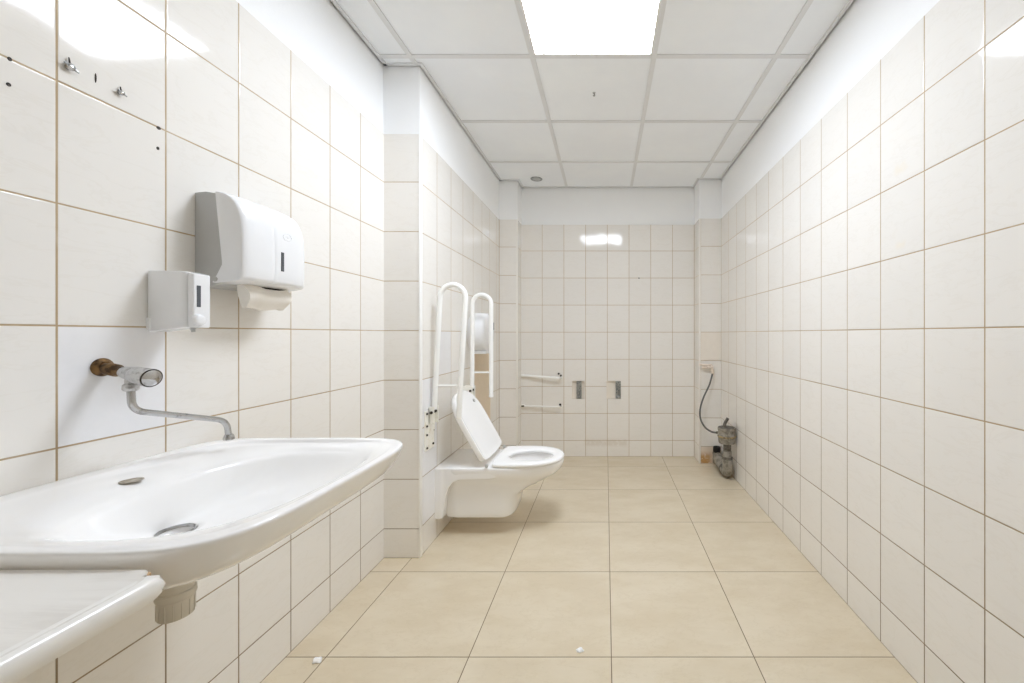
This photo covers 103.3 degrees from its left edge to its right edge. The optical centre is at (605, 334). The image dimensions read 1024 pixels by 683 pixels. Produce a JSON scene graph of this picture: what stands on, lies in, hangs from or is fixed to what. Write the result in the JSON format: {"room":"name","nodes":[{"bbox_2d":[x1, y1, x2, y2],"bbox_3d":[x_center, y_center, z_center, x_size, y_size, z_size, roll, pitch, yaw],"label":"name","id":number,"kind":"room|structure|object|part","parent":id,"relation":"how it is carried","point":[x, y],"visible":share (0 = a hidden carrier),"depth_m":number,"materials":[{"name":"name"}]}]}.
{"room":"public restroom","nodes":[
{"label":"public restroom","id":0,"kind":"room"},
{"bbox_2d":[0,0,383,682],"bbox_3d":[-1.132,-0.169,0.285,0.003,2.620,3.471,0,0,0],"label":"wall","id":1,"kind":"structure","parent":0,"point":[277,105],"depth_m":1.08,"materials":[{"name":"tile"}]},
{"bbox_2d":[63,57,78,73],"bbox_3d":[-1.126,-0.567,0.833,0.012,0.028,0.024,0,0,0],"label":"mirror clip","id":2,"kind":"object","parent":1,"relation":"attached to","point":[67,65],"visible":1,"depth_m":0.83,"materials":[{"name":"silver metal"}]},
{"bbox_2d":[0,570,164,682],"bbox_3d":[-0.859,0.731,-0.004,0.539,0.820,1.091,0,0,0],"label":"countertop","id":3,"kind":"structure","parent":1,"relation":"attached to","point":[45,615],"depth_m":0.47,"materials":[{"name":"ceramic"}]},
{"bbox_2d":[117,87,126,96],"bbox_3d":[-1.125,-0.565,0.921,0.011,0.020,0.018,0,0,0],"label":"mirror clip","id":4,"kind":"object","parent":1,"relation":"attached to","point":[120,92],"visible":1,"depth_m":0.92,"materials":[{"name":"silver metal"}]},
{"bbox_2d":[90,358,234,440],"bbox_3d":[-1.062,0.169,0.964,0.137,0.230,0.222,0,0,0],"label":"faucet","id":5,"kind":"object","parent":1,"relation":"attached to","point":[134,377],"visible":1,"depth_m":0.88,"materials":[{"name":"silver metal"}]},
{"bbox_3d":[-1.021,0.095,0.874,0.050,0.044,0.043,0,0,0],"label":"knob","id":6,"kind":"part","parent":5,"relation":"part of","materials":[{"name":"silver metal"}]},
{"bbox_3d":[-1.032,0.202,0.971,0.015,0.158,0.202,0,0,13],"label":"spout","id":7,"kind":"part","parent":5,"relation":"part of","materials":[{"name":"silver metal"}]},
{"bbox_2d":[146,270,209,331],"bbox_3d":[-1.070,-0.081,0.999,0.120,0.152,0.050,0,0,0],"label":"soap dispenser","id":8,"kind":"object","parent":1,"relation":"attached to","point":[177,300],"visible":1,"depth_m":0.98,"materials":[{"name":"white plastic"}]},
{"bbox_3d":[-1.125,-0.082,0.997,0.010,0.146,0.046,0,0,0],"label":"plate","id":9,"kind":"part","parent":8,"relation":"part of","materials":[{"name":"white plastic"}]},
{"bbox_2d":[0,438,402,623],"bbox_3d":[-0.834,0.452,0.848,0.592,0.304,0.610,0,0,0],"label":"basin","id":10,"kind":"object","parent":1,"relation":"attached to","point":[184,516],"visible":0.93,"depth_m":0.81,"materials":[{"name":"white ceramic"}]},
{"bbox_2d":[153,532,197,623],"bbox_3d":[-0.924,0.520,0.853,0.068,0.168,0.068,0,0,0],"label":"outlet","id":11,"kind":"object","parent":10,"relation":"attached to","point":[174,604],"depth_m":0.83,"materials":[{"name":"white plastic"}]},
{"bbox_2d":[195,192,303,291],"bbox_3d":[-1.059,-0.262,1.206,0.143,0.262,0.240,0,0,0],"label":"paper towel dispenser","id":12,"kind":"object","parent":1,"relation":"attached to","point":[238,240],"visible":0.97,"depth_m":1.10,"materials":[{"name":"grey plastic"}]},
{"bbox_2d":[237,284,291,310],"bbox_3d":[-1.045,-0.109,1.216,0.046,0.074,0.159,0,0,0],"label":"paper towel","id":13,"kind":"object","parent":12,"relation":"in","point":[259,298],"visible":0.94,"depth_m":1.20,"materials":[{"name":"white paper"}]},
{"bbox_2d":[331,0,853,187],"bbox_3d":[-0.055,-1.366,1.121,2.137,0.007,5.141,0,0,0],"label":"trim","id":14,"kind":"structure","parent":1,"relation":"attached to","point":[334,2],"depth_m":2.23,"materials":[{"name":"white metal"}]},
{"bbox_2d":[261,456,916,682],"bbox_3d":[-0.055,1.141,1.124,2.151,0.001,5.148,0,0,0],"label":"floor","id":15,"kind":"structure","parent":0,"point":[662,569],"depth_m":1.69,"materials":[{"name":"tile"}]},
{"bbox_2d":[312,657,321,663],"bbox_3d":[-1.005,1.136,1.383,0.030,0.011,0.024,0,0,-11],"label":"crumb","id":16,"kind":"object","parent":15,"relation":"on","point":[316,659],"visible":1,"depth_m":1.38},
{"bbox_2d":[383,65,498,557],"bbox_3d":[-1.041,-0.169,2.776,0.186,2.620,1.509,0,0,0],"label":"wall pier","id":17,"kind":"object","parent":15,"relation":"on","point":[460,189],"visible":0.7,"depth_m":2.11,"materials":[{"name":"tile"}]},
{"bbox_2d":[419,134,421,557],"bbox_3d":[-0.949,0.061,2.033,0.006,2.161,0.028,0,0,0],"label":"trim","id":18,"kind":"structure","parent":17,"relation":"attached to","point":[420,136],"depth_m":2.02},
{"bbox_2d":[424,282,467,451],"bbox_3d":[-0.846,0.168,2.126,0.205,0.897,0.108,0,0,0],"label":"support rail","id":19,"kind":"object","parent":17,"relation":"attached to","point":[431,416],"visible":1,"depth_m":2.13,"materials":[{"name":"white metal"}]},
{"bbox_3d":[-0.945,0.511,2.126,0.006,0.210,0.108,0,0,0],"label":"wall plate","id":20,"kind":"part","parent":19,"relation":"part of","materials":[{"name":"white paint"}]},
{"bbox_2d":[463,293,493,396],"bbox_3d":[-0.847,0.153,2.640,0.202,0.858,0.110,0,0,0],"label":"support rail","id":21,"kind":"object","parent":17,"relation":"attached to","point":[470,388],"visible":0.65,"depth_m":2.63,"materials":[{"name":"white metal"}]},
{"bbox_2d":[467,313,493,353],"bbox_3d":[-0.888,-0.006,2.848,0.120,0.292,0.284,0,0,0],"label":"dispenser","id":22,"kind":"object","parent":17,"relation":"attached to","point":[481,319],"visible":0.58,"depth_m":2.74,"materials":[{"name":"white plastic"}]},
{"bbox_3d":[-0.938,-0.011,2.848,0.020,0.284,0.284,0,0,0],"label":"plate","id":23,"kind":"part","parent":22,"relation":"part of","materials":[{"name":"white plastic"}]},
{"bbox_2d":[435,390,563,518],"bbox_3d":[-0.599,0.693,2.385,0.698,0.700,0.395,0,0,0],"label":"toilet","id":24,"kind":"object","parent":17,"relation":"attached to","point":[484,480],"visible":0.92,"depth_m":2.24,"materials":[{"name":"white ceramic"}]},
{"bbox_3d":[-0.780,0.533,2.385,0.234,0.381,0.384,0,0,0],"label":"lid","id":25,"kind":"part","parent":24,"relation":"part of","materials":[{"name":"white plastic"}]},
{"bbox_3d":[-0.599,0.893,2.385,0.698,0.300,0.381,0,0,0],"label":"bowl","id":26,"kind":"part","parent":24,"relation":"part of","materials":[{"name":"white ceramic"}]},
{"bbox_3d":[-0.450,0.731,2.385,0.399,0.022,0.380,0,0,0],"label":"seat","id":27,"kind":"part","parent":24,"relation":"part of","materials":[{"name":"white plastic"}]},
{"bbox_2d":[499,180,521,448],"bbox_3d":[-0.867,-0.169,3.616,0.163,2.620,0.172,0,0,0],"label":"pier","id":28,"kind":"object","parent":15,"relation":"on","point":[510,192],"visible":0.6,"depth_m":3.53,"materials":[{"name":"tile"}]},
{"bbox_2d":[516,219,517,445],"bbox_3d":[-0.790,0.061,3.535,0.014,2.161,0.014,0,0,0],"label":"trim","id":29,"kind":"structure","parent":28,"relation":"attached to","point":[516,219],"depth_m":3.53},
{"bbox_2d":[576,647,583,652],"bbox_3d":[-0.093,1.136,1.427,0.023,0.010,0.024,0,0,-35],"label":"crumb","id":30,"kind":"object","parent":15,"relation":"on","point":[580,649],"visible":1,"depth_m":1.42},
{"bbox_2d":[694,178,721,462],"bbox_3d":[0.926,-0.169,3.601,0.198,2.620,0.202,0,0,0],"label":"pier","id":31,"kind":"object","parent":15,"relation":"on","point":[707,192],"visible":0.75,"depth_m":3.50,"materials":[{"name":"tile"}]},
{"bbox_2d":[699,218,700,462],"bbox_3d":[0.832,0.061,3.505,0.014,2.161,0.014,0,0,0],"label":"trim","id":32,"kind":"structure","parent":31,"relation":"attached to","point":[699,218],"depth_m":3.50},
{"bbox_2d":[699,364,713,371],"bbox_3d":[0.882,0.304,3.473,0.130,0.095,0.055,0,0,0],"label":"angle valve","id":33,"kind":"object","parent":31,"relation":"attached to","point":[705,366],"visible":1,"depth_m":3.45,"materials":[{"name":"metal"}]},
{"bbox_3d":[0.872,0.280,3.459,0.110,0.046,0.029,0,0,0],"label":"lever","id":34,"kind":"part","parent":33,"relation":"part of","materials":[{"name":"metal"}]},
{"bbox_2d":[712,417,735,476],"bbox_3d":[0.945,0.894,3.258,0.146,0.480,0.446,0,0,0],"label":"trap","id":35,"kind":"object","parent":15,"relation":"on","point":[726,434],"visible":1,"depth_m":3.08,"materials":[{"name":"grey plastic"}]},
{"bbox_2d":[699,372,715,433],"bbox_3d":[0.849,0.565,3.320,0.130,0.463,0.330,0,0,12],"label":"hose","id":36,"kind":"object","parent":35,"relation":"attached to","point":[712,373],"visible":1,"depth_m":3.39,"materials":[{"name":"metal"}]},
{"bbox_2d":[717,425,735,444],"bbox_3d":[0.948,0.792,3.105,0.141,0.131,0.141,0,0,0],"label":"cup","id":37,"kind":"object","parent":35,"relation":"on","point":[726,434],"depth_m":3.05,"materials":[{"name":"grey plastic"}]},
{"bbox_2d":[336,0,848,185],"bbox_3d":[-0.055,-1.370,1.124,2.137,0.001,5.134,0,0,0],"label":"ceiling","id":38,"kind":"structure","parent":0,"point":[476,89],"depth_m":2.14,"materials":[{"name":"white"}]},
{"bbox_2d":[520,175,549,181],"bbox_3d":[-0.618,-1.365,3.495,0.235,0.009,0.160,0,0,0],"label":"recessed light","id":39,"kind":"object","parent":38,"relation":"in","point":[526,178],"visible":1,"depth_m":3.48,"materials":[{"name":"metal"}]},
{"bbox_2d":[367,0,813,186],"bbox_3d":[-0.055,-1.367,1.124,2.137,0.006,5.134,0,0,0],"label":"grid","id":40,"kind":"object","parent":38,"relation":"attached to","point":[407,55],"visible":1,"depth_m":1.96,"materials":[{"name":"white metal"}]},
{"bbox_2d":[520,0,660,54],"bbox_3d":[-0.062,-1.370,1.651,0.576,0.011,0.576,0,0,0],"label":"ceiling light","id":41,"kind":"object","parent":40,"relation":"attached to","point":[555,27],"visible":1,"depth_m":1.76,"materials":[{"name":"white plastic"}]},
{"bbox_2d":[521,188,693,455],"bbox_3d":[0.021,-0.169,3.709,1.612,2.620,0.022,0,0,0],"label":"wall","id":42,"kind":"structure","parent":0,"point":[587,315],"depth_m":3.70,"materials":[{"name":"white tile"}]},
{"bbox_2d":[521,373,562,379],"bbox_3d":[-0.593,0.395,3.660,0.383,0.068,0.076,0,0,0],"label":"towel rail","id":43,"kind":"object","parent":42,"relation":"attached to","point":[560,377],"visible":1,"depth_m":3.65,"materials":[{"name":"white metal"}]},
{"bbox_2d":[521,404,562,407],"bbox_3d":[-0.593,0.669,3.664,0.383,0.044,0.068,0,0,0],"label":"towel rail","id":44,"kind":"object","parent":42,"relation":"attached to","point":[522,405],"visible":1,"depth_m":3.66,"materials":[{"name":"white metal"}]},
{"bbox_2d":[577,381,581,398],"bbox_3d":[-0.249,0.522,3.711,0.046,0.163,0.018,0,0,0],"label":"channel","id":45,"kind":"object","parent":42,"relation":"attached to","point":[579,383],"visible":1,"depth_m":3.71,"materials":[{"name":"metal"}]},
{"bbox_2d":[616,381,620,398],"bbox_3d":[0.117,0.522,3.711,0.046,0.163,0.018,0,0,0],"label":"channel","id":46,"kind":"object","parent":42,"relation":"attached to","point":[618,383],"visible":1,"depth_m":3.70,"materials":[{"name":"metal"}]},
{"bbox_2d":[721,0,1023,682],"bbox_3d":[1.022,-0.169,1.025,0.003,2.620,4.950,0,0,0],"label":"wall","id":47,"kind":"structure","parent":0,"point":[872,223],"depth_m":1.39,"materials":[{"name":"tile"}]}
]}

